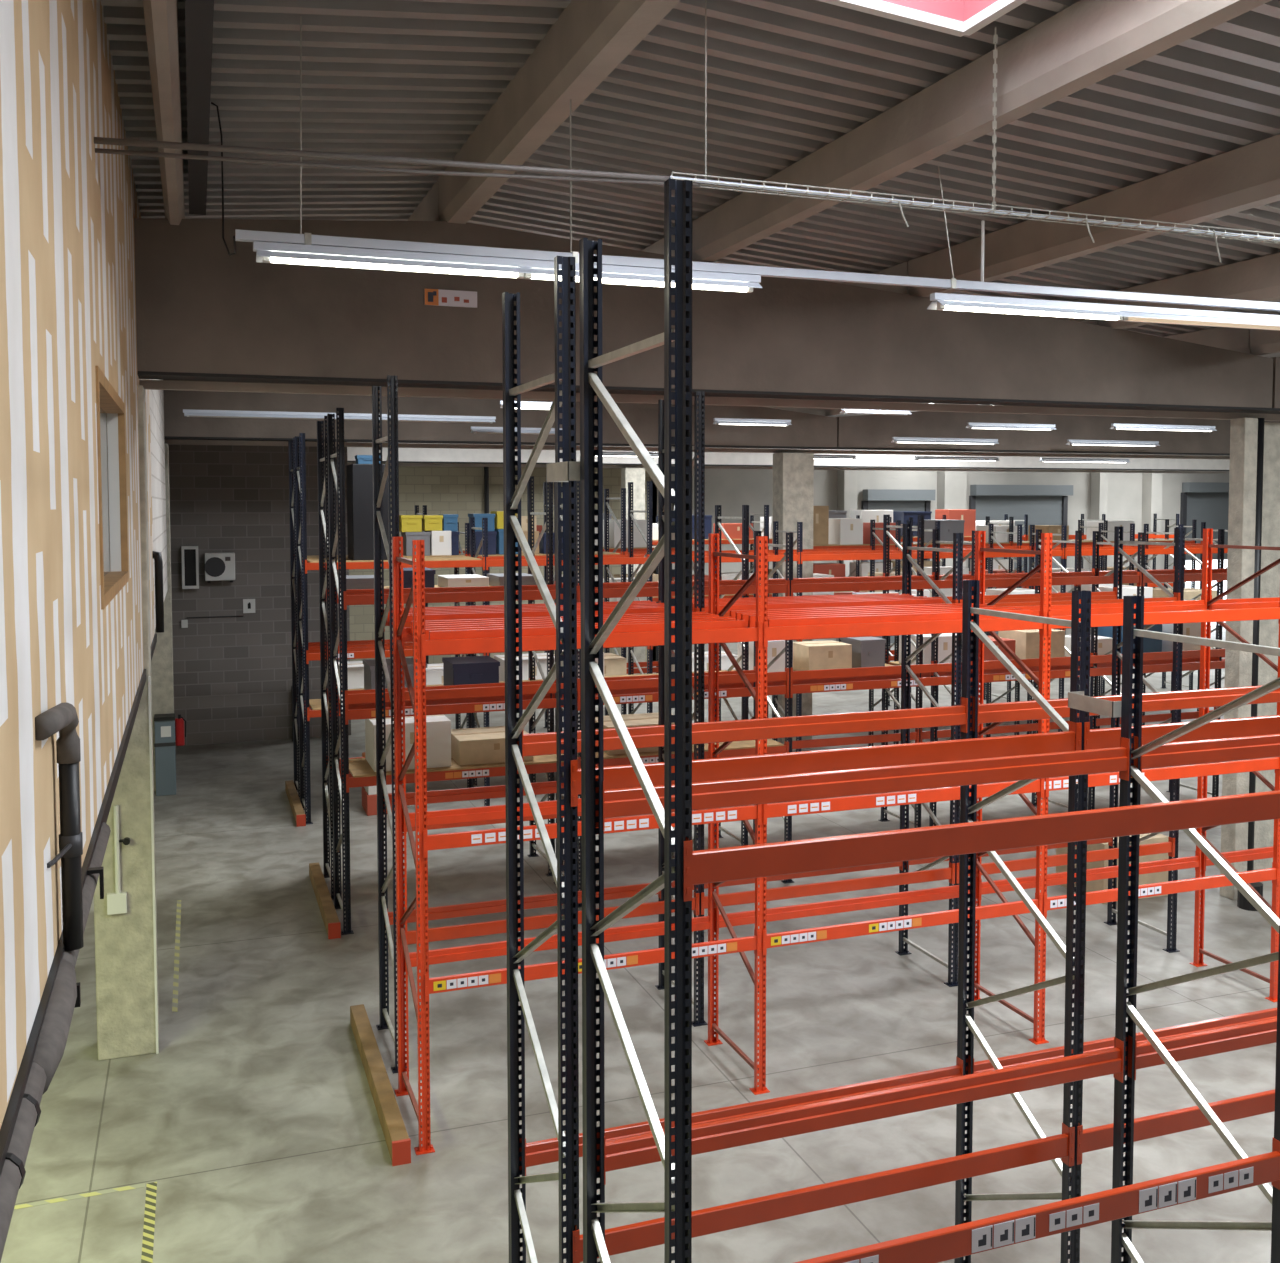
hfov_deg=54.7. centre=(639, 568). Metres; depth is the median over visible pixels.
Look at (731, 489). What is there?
wall
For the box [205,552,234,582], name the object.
air conditioner
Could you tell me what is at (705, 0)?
wire
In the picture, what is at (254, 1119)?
floor
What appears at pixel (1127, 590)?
carton
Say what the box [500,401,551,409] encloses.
ceiling light
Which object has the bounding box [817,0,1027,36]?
skylight
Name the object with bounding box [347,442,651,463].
trim
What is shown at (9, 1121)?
trim
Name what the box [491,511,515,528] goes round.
plastic crate
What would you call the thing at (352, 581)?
plastic crate
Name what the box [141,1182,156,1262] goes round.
tape
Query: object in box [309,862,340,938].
wooden beam
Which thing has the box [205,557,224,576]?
fan grille
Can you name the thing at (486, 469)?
pipe
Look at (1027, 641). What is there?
carton
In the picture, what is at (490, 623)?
beam
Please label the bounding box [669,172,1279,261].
cable tray
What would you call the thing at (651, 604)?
beam
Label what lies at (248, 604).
wall sign
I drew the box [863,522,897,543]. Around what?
carton
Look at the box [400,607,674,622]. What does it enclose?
beam
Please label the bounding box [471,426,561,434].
ceiling light
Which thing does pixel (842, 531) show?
carton
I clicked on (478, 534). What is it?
plastic crate
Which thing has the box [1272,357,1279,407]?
trim
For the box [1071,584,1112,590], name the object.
carton
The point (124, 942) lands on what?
column
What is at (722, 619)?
beam
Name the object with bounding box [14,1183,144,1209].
tape
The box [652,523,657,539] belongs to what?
carton
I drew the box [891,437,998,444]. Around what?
ceiling light
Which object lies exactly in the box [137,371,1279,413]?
trim
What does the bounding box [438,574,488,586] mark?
carton
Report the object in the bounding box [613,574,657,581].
carton
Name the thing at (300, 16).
wire
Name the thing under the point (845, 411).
ceiling light
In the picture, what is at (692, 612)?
beam
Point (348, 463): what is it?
trim
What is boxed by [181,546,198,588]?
air vent
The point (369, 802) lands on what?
carton
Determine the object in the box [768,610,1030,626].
beam
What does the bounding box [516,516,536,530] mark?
carton
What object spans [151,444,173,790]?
column
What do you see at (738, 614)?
beam
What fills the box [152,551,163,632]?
drain pipe
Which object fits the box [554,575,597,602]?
carton
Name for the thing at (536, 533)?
carton
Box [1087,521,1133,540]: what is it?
carton
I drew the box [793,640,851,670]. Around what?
carton
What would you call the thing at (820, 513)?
carton
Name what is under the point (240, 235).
rail
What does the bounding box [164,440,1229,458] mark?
trim
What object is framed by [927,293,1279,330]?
ceiling light
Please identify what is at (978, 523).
carton
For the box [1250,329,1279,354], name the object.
trim
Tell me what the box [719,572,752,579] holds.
carton
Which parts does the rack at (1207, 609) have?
post, foot plate, post, foot plate, post, foot plate, foot plate, post, post, foot plate, post, foot plate, post, foot plate, post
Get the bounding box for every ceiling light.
[183,409,495,422]
[253,241,762,292]
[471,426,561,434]
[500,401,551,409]
[603,452,657,456]
[713,418,791,425]
[814,455,855,459]
[841,409,910,415]
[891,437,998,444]
[914,456,999,460]
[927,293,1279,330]
[966,422,1055,430]
[1039,458,1129,462]
[1066,439,1159,446]
[1110,423,1216,431]
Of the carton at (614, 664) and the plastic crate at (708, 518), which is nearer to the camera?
the carton at (614, 664)
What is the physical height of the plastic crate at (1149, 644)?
0.601 m
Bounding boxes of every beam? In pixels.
[134,218,1272,407]
[143,0,183,224]
[163,380,836,446]
[386,600,650,620]
[387,602,655,621]
[392,603,663,611]
[392,604,663,624]
[400,606,674,614]
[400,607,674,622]
[411,612,705,634]
[416,615,718,635]
[425,613,714,624]
[425,616,730,628]
[425,618,735,639]
[429,620,744,639]
[438,0,679,223]
[692,0,1270,261]
[692,593,898,599]
[692,594,909,601]
[692,595,913,602]
[692,596,926,611]
[697,597,932,607]
[705,598,941,612]
[730,603,972,617]
[735,604,986,619]
[740,605,995,626]
[748,607,1005,627]
[768,608,1021,618]
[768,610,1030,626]
[836,405,1279,453]
[908,134,1279,297]
[1097,253,1279,328]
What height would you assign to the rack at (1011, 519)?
5.400 m
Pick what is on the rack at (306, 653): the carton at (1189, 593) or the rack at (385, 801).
the carton at (1189, 593)
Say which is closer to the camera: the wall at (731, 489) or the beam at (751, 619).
the beam at (751, 619)
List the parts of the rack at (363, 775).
post, post, foot plate, post, post, post, post, post, post, post, post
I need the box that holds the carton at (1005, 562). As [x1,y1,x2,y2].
[970,559,1013,570]
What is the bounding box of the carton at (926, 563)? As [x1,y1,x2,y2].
[891,560,931,572]
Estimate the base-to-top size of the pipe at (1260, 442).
5.950 m
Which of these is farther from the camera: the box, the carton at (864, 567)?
the carton at (864, 567)
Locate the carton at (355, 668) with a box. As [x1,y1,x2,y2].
[336,661,363,688]
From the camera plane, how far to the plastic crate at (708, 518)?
33.20 m
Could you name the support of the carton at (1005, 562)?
on the rack at (1151, 536)
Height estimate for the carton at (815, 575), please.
0.602 m
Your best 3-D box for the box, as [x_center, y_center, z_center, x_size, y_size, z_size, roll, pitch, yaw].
[-9.261,1.129,25.160,0.120,0.160,0.050,-1,3,-20]
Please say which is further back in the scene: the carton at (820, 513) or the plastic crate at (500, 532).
the carton at (820, 513)
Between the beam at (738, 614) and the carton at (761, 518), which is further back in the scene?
the carton at (761, 518)
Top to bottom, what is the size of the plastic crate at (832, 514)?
0.756 m
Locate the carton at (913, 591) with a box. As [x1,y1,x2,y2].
[889,589,929,596]
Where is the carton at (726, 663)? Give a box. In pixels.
[671,651,737,671]
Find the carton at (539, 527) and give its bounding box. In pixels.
[536,525,541,532]
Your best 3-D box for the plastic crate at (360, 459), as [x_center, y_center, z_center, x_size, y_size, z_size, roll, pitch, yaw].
[-4.318,-1.717,19.637,0.374,0.144,0.326,-1,3,-20]
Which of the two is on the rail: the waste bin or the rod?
the rod
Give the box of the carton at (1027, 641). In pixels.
[998,629,1064,658]
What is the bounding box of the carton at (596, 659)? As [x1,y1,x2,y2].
[562,650,603,678]
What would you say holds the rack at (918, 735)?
on the floor
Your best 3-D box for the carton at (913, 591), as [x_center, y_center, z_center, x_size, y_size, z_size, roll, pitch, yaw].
[5.347,0.738,24.624,0.523,0.645,0.702,-1,3,-20]
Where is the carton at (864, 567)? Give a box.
[849,562,892,576]
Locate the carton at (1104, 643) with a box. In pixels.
[1065,635,1111,656]
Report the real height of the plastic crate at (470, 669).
0.384 m
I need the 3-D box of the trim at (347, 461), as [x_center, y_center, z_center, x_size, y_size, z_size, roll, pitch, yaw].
[4.149,-3.080,37.203,34.950,0.029,0.410,-1,3,-20]
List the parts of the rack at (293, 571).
post, post, post, post, post, post, post, post, post, post, post, post, post, post, post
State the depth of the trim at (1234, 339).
15.68 m
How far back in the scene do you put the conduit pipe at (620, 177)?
6.81 m
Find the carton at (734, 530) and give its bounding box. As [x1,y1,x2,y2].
[714,523,752,538]
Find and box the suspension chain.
[992,27,997,212]
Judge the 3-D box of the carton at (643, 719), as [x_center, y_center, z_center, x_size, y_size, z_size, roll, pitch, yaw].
[-0.013,2.105,15.849,1.100,0.352,0.802,-1,3,-20]
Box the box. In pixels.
[181,620,187,627]
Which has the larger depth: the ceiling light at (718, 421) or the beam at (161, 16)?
the ceiling light at (718, 421)
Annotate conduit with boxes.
[107,805,129,914]
[187,616,242,617]
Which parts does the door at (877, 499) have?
guide rail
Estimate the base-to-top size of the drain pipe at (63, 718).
0.850 m
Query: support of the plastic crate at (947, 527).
on the rack at (1011, 519)
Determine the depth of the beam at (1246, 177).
10.43 m
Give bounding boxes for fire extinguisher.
[175,714,185,745]
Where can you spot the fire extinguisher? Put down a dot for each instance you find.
(179, 722)
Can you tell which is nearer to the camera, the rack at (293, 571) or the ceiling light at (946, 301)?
the ceiling light at (946, 301)
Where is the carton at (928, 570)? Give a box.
[924,566,968,596]
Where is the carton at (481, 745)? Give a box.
[451,726,532,765]
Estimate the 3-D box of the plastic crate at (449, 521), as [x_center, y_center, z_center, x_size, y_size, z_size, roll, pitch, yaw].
[-3.309,-0.786,21.378,0.264,0.294,0.426,-1,3,-20]
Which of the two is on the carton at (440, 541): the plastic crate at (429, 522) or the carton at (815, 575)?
the plastic crate at (429, 522)
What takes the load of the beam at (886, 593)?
on the rack at (385, 801)
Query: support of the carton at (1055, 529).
on the rack at (1011, 519)
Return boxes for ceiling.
[100,0,1279,416]
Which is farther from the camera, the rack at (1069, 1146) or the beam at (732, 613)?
the beam at (732, 613)
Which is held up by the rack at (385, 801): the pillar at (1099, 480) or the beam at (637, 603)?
the beam at (637, 603)
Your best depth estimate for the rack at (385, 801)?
11.92 m
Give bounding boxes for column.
[94,385,158,1060]
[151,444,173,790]
[621,468,644,674]
[772,453,813,741]
[1220,418,1257,899]
[1253,423,1279,869]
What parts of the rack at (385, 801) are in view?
post, foot plate, post, foot plate, post, post, foot plate, foot plate, post, foot plate, post, post, foot plate, post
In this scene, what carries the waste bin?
on the floor
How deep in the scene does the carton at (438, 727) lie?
14.56 m
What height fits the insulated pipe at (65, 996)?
0.170 m
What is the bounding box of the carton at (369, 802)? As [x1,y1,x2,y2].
[362,787,394,815]
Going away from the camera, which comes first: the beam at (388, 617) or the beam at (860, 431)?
the beam at (388, 617)
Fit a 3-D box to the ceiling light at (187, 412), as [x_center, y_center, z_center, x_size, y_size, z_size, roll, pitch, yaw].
[-4.869,-2.508,20.464,5.050,0.115,0.200,-1,3,-20]
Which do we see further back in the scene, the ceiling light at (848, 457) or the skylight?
the ceiling light at (848, 457)
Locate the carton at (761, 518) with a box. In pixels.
[760,517,772,538]
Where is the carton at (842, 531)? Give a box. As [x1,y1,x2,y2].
[828,518,862,544]
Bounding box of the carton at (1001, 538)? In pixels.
[976,525,1019,542]
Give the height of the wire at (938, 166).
0.818 m
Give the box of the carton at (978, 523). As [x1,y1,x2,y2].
[975,521,1014,530]
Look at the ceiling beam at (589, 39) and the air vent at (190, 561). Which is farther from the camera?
the air vent at (190, 561)
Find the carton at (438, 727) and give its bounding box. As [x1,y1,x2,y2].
[365,714,450,771]
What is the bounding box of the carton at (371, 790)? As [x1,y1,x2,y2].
[364,785,394,794]
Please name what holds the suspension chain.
hanging from the beam at (1088, 42)
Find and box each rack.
[288,438,1227,798]
[294,433,1227,823]
[317,416,1224,898]
[327,408,1226,934]
[372,375,1184,1073]
[392,529,1279,1154]
[415,482,1196,727]
[502,256,1279,1262]
[546,178,1279,1262]
[603,514,1178,672]
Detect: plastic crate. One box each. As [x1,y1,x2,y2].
[340,575,381,589]
[355,455,379,463]
[363,657,426,689]
[391,567,435,587]
[399,515,422,531]
[401,531,430,555]
[422,515,442,530]
[439,514,457,531]
[442,656,499,685]
[451,531,459,554]
[468,514,494,530]
[473,531,496,554]
[487,573,536,585]
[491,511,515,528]
[495,529,517,554]
[539,532,562,553]
[672,515,711,538]
[829,511,846,517]
[840,636,885,667]
[893,511,931,536]
[920,520,964,542]
[1098,624,1161,653]
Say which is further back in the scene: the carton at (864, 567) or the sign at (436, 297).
the carton at (864, 567)
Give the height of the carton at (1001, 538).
0.402 m
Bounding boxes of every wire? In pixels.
[300,16,301,233]
[570,99,571,252]
[705,0,706,179]
[938,166,953,277]
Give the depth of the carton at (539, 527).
26.11 m
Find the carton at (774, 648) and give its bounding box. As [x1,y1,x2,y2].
[738,640,787,671]
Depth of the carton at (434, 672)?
19.78 m
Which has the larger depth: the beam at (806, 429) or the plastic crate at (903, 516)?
the plastic crate at (903, 516)
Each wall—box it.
[0,0,167,1128]
[164,439,350,745]
[349,462,1228,663]
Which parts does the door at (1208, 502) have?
guide rail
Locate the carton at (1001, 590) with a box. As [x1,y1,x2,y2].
[986,588,1038,594]
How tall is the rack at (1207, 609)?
4.650 m
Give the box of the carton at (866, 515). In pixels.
[850,510,892,522]
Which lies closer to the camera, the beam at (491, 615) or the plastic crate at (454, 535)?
the beam at (491, 615)
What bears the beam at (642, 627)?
on the rack at (1207, 609)
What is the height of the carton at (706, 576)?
0.522 m
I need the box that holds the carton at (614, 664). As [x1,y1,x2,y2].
[604,653,625,675]
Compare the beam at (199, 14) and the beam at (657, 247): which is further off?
the beam at (657, 247)
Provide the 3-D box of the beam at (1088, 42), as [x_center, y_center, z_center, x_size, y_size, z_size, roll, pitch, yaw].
[3.319,-2.955,5.246,0.240,0.414,15.900,-1,3,-20]
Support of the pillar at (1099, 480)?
attached to the wall at (731, 489)
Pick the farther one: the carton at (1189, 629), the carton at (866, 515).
the carton at (866, 515)
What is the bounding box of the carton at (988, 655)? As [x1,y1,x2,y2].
[979,635,1015,660]
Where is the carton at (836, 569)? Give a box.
[813,563,844,576]
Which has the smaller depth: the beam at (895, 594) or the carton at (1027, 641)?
the beam at (895, 594)
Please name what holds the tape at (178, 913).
on the floor
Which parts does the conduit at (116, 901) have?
knob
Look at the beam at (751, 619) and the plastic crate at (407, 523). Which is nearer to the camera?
the beam at (751, 619)
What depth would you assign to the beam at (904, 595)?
12.53 m
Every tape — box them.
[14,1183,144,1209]
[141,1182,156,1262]
[172,900,180,1011]
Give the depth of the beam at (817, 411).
26.16 m
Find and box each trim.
[0,633,156,1176]
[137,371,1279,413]
[139,380,1279,420]
[148,676,158,1053]
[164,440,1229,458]
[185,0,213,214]
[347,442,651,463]
[347,461,1228,470]
[347,462,1225,473]
[407,179,440,220]
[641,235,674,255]
[652,448,1229,469]
[728,298,1097,397]
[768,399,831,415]
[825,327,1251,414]
[836,467,856,641]
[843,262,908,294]
[936,468,966,567]
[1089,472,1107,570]
[1142,470,1162,587]
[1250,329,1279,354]
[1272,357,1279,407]
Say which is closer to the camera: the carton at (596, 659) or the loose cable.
the loose cable
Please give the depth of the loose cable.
8.63 m
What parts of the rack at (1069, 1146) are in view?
post, post, post, post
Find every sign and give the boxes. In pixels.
[243,599,254,612]
[424,289,476,307]
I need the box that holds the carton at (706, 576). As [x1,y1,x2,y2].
[672,574,708,580]
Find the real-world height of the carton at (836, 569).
0.764 m
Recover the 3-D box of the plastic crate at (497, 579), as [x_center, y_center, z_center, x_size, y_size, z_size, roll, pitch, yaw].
[-1.708,0.161,16.523,0.523,0.150,0.726,-1,3,-20]
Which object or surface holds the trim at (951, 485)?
attached to the wall at (731, 489)
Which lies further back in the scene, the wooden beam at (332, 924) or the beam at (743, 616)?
the wooden beam at (332, 924)
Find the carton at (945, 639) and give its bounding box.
[899,633,955,664]
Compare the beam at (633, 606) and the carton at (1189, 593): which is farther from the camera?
the carton at (1189, 593)
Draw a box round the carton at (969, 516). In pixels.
[935,509,975,535]
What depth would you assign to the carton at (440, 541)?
21.11 m
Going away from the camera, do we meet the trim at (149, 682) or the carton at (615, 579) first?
the trim at (149, 682)
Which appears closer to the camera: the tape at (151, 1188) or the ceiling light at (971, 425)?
the tape at (151, 1188)
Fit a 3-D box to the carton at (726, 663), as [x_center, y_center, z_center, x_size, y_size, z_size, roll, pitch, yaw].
[1.051,1.764,21.747,1.200,0.502,0.802,-1,3,-20]
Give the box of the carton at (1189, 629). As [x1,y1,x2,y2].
[1162,622,1200,651]
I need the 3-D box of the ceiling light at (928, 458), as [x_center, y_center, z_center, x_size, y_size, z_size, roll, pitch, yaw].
[8.523,-2.944,33.240,2.600,0.115,0.200,-1,3,-20]
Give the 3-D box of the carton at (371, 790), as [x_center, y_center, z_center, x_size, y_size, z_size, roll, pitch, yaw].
[-4.170,3.420,19.953,0.500,0.302,0.652,-1,3,-20]
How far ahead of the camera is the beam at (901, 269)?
13.85 m
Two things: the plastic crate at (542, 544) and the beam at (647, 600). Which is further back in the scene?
the plastic crate at (542, 544)
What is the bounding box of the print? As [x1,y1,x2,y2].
[442,297,468,302]
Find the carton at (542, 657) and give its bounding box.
[494,653,554,680]
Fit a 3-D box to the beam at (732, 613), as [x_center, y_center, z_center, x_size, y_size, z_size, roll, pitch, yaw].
[2.032,0.412,11.515,2.600,0.112,0.046,-1,3,-20]
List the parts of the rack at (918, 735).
post, post, post, post, post, post, post, post, post, post, post, post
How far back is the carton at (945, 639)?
18.46 m
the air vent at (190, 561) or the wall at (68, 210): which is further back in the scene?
the air vent at (190, 561)
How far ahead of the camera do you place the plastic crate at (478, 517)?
21.36 m
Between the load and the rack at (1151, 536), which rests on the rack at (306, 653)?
the load
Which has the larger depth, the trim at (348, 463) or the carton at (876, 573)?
the trim at (348, 463)
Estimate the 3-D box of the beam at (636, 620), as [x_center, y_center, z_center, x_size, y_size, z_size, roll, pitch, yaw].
[-0.460,0.489,10.086,2.600,0.112,0.046,-1,3,-20]
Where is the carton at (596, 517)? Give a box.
[562,513,597,547]
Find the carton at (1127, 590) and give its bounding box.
[1088,585,1152,598]
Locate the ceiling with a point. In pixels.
(787, 79)
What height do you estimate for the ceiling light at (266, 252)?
0.115 m
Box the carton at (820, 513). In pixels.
[813,506,828,544]
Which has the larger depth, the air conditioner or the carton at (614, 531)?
the carton at (614, 531)
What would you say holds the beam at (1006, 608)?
on the rack at (1207, 609)
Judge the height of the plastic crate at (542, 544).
0.364 m
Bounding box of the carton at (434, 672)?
[426,663,443,684]
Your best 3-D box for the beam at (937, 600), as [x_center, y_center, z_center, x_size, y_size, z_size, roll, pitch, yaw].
[1.815,0.384,12.052,2.600,0.112,0.046,-1,3,-20]
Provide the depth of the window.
8.31 m
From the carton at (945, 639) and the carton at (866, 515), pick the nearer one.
the carton at (945, 639)
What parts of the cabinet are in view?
lid, panel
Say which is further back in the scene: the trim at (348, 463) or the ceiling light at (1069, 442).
the trim at (348, 463)
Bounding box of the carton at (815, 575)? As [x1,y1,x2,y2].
[813,573,833,594]
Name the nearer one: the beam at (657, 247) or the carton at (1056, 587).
the beam at (657, 247)
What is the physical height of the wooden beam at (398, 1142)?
0.175 m
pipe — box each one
[0,822,110,1261]
[35,703,83,950]
[94,137,699,186]
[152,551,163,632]
[484,467,489,656]
[1247,418,1264,870]
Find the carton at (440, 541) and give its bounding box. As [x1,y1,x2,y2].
[427,531,451,555]
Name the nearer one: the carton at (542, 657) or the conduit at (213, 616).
the carton at (542, 657)
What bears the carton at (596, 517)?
on the rack at (1011, 519)
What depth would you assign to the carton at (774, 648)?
17.58 m
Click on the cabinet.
(164, 724)
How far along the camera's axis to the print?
11.67 m
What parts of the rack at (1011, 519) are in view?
post, post, post, post, post, post, post, post, post, post, post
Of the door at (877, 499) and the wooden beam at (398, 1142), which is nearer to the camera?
the wooden beam at (398, 1142)
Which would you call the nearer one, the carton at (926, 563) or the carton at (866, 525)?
the carton at (866, 525)
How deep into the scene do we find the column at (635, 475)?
35.53 m
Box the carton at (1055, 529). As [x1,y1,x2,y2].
[1028,525,1068,540]
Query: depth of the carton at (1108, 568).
31.47 m
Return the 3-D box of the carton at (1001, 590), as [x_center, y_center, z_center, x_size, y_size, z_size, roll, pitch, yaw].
[7.261,0.712,23.928,0.800,0.602,0.802,-1,3,-20]
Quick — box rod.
[981,220,984,281]
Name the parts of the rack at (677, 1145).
post, post, post, post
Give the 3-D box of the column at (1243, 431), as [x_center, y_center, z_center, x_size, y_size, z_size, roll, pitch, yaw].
[7.411,1.136,15.317,0.210,5.955,0.230,-1,3,-20]
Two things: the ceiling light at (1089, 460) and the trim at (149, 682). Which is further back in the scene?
the ceiling light at (1089, 460)
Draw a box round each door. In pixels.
[861,489,935,642]
[968,485,1072,634]
[1180,482,1228,587]
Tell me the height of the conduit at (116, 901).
0.960 m
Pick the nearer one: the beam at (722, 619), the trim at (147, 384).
the beam at (722, 619)
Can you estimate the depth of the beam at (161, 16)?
7.43 m
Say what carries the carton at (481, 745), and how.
on the rack at (363, 775)
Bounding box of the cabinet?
[154,713,175,795]
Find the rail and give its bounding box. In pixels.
[235,229,1279,311]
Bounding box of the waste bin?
[1237,882,1262,910]
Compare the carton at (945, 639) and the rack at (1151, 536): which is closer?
the carton at (945, 639)
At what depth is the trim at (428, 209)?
12.25 m
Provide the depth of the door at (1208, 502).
48.08 m
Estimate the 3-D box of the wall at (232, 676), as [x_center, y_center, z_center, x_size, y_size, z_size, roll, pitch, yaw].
[-10.467,-0.302,24.786,9.050,7.900,0.200,-1,3,-20]
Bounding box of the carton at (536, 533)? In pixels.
[522,531,538,553]
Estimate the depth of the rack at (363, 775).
15.46 m
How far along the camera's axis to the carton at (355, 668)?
19.36 m
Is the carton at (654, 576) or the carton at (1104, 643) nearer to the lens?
the carton at (1104, 643)
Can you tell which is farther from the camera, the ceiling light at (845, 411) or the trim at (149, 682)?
the ceiling light at (845, 411)
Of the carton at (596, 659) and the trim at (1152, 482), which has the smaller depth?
the carton at (596, 659)
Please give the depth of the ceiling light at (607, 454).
29.99 m
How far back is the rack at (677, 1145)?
5.16 m
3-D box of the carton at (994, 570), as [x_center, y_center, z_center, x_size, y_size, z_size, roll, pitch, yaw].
[8.909,0.348,30.567,0.800,0.602,0.802,-1,3,-20]
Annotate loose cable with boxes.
[211,102,235,255]
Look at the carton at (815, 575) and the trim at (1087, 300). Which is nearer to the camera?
the trim at (1087, 300)
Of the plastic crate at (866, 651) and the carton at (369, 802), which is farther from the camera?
the carton at (369, 802)
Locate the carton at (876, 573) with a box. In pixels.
[868,572,914,591]
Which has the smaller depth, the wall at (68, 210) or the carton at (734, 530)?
the wall at (68, 210)
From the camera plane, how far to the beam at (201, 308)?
12.24 m
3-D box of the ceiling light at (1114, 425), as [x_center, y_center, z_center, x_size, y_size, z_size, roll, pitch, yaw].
[10.670,-2.862,25.186,2.600,0.115,0.200,-1,3,-20]
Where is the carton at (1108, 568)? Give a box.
[1100,567,1136,585]
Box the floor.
[0,625,1276,1262]
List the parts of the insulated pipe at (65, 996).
drip spout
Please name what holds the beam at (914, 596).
on the rack at (385, 801)
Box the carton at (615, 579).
[607,578,648,601]
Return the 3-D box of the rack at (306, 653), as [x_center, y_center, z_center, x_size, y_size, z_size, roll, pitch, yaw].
[3.969,0.736,22.719,19.817,6.000,1.060,-1,3,-20]
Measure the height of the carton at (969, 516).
0.776 m
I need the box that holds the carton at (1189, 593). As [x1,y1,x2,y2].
[1153,588,1216,600]
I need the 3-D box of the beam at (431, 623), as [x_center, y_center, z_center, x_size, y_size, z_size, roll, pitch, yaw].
[-0.580,0.473,10.399,2.600,0.112,0.046,-1,3,-20]
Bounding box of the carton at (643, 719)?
[595,712,674,754]
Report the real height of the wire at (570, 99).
0.994 m
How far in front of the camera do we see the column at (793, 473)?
25.20 m
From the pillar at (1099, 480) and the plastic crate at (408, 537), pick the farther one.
the pillar at (1099, 480)
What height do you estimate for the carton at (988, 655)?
0.365 m
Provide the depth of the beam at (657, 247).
13.52 m
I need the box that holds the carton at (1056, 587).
[1045,568,1088,591]
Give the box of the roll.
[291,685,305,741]
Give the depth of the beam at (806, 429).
22.58 m
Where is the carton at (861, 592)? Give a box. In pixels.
[852,592,916,595]
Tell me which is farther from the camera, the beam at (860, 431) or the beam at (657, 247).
the beam at (860, 431)
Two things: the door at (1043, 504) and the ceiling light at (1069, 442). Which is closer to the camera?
the ceiling light at (1069, 442)
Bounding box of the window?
[95,366,128,609]
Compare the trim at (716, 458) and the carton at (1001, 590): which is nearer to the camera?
the carton at (1001, 590)
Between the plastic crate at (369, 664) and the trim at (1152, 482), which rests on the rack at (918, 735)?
the plastic crate at (369, 664)
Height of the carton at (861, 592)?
0.602 m
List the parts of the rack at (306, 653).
post, post, post, post, post, post, post, post, post, post, post, post, post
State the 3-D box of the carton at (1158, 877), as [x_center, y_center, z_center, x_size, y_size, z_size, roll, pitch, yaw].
[6.003,3.720,15.755,1.000,0.752,0.902,-1,3,-20]
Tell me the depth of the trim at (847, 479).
42.40 m
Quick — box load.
[347,464,390,559]
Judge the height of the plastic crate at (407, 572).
0.252 m
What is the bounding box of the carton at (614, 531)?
[603,519,648,547]
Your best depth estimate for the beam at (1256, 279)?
12.71 m
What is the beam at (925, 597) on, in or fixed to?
on the rack at (385, 801)
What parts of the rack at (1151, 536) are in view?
post, post, post, post, post, post, post, post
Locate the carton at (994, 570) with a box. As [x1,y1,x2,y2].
[980,569,1023,591]

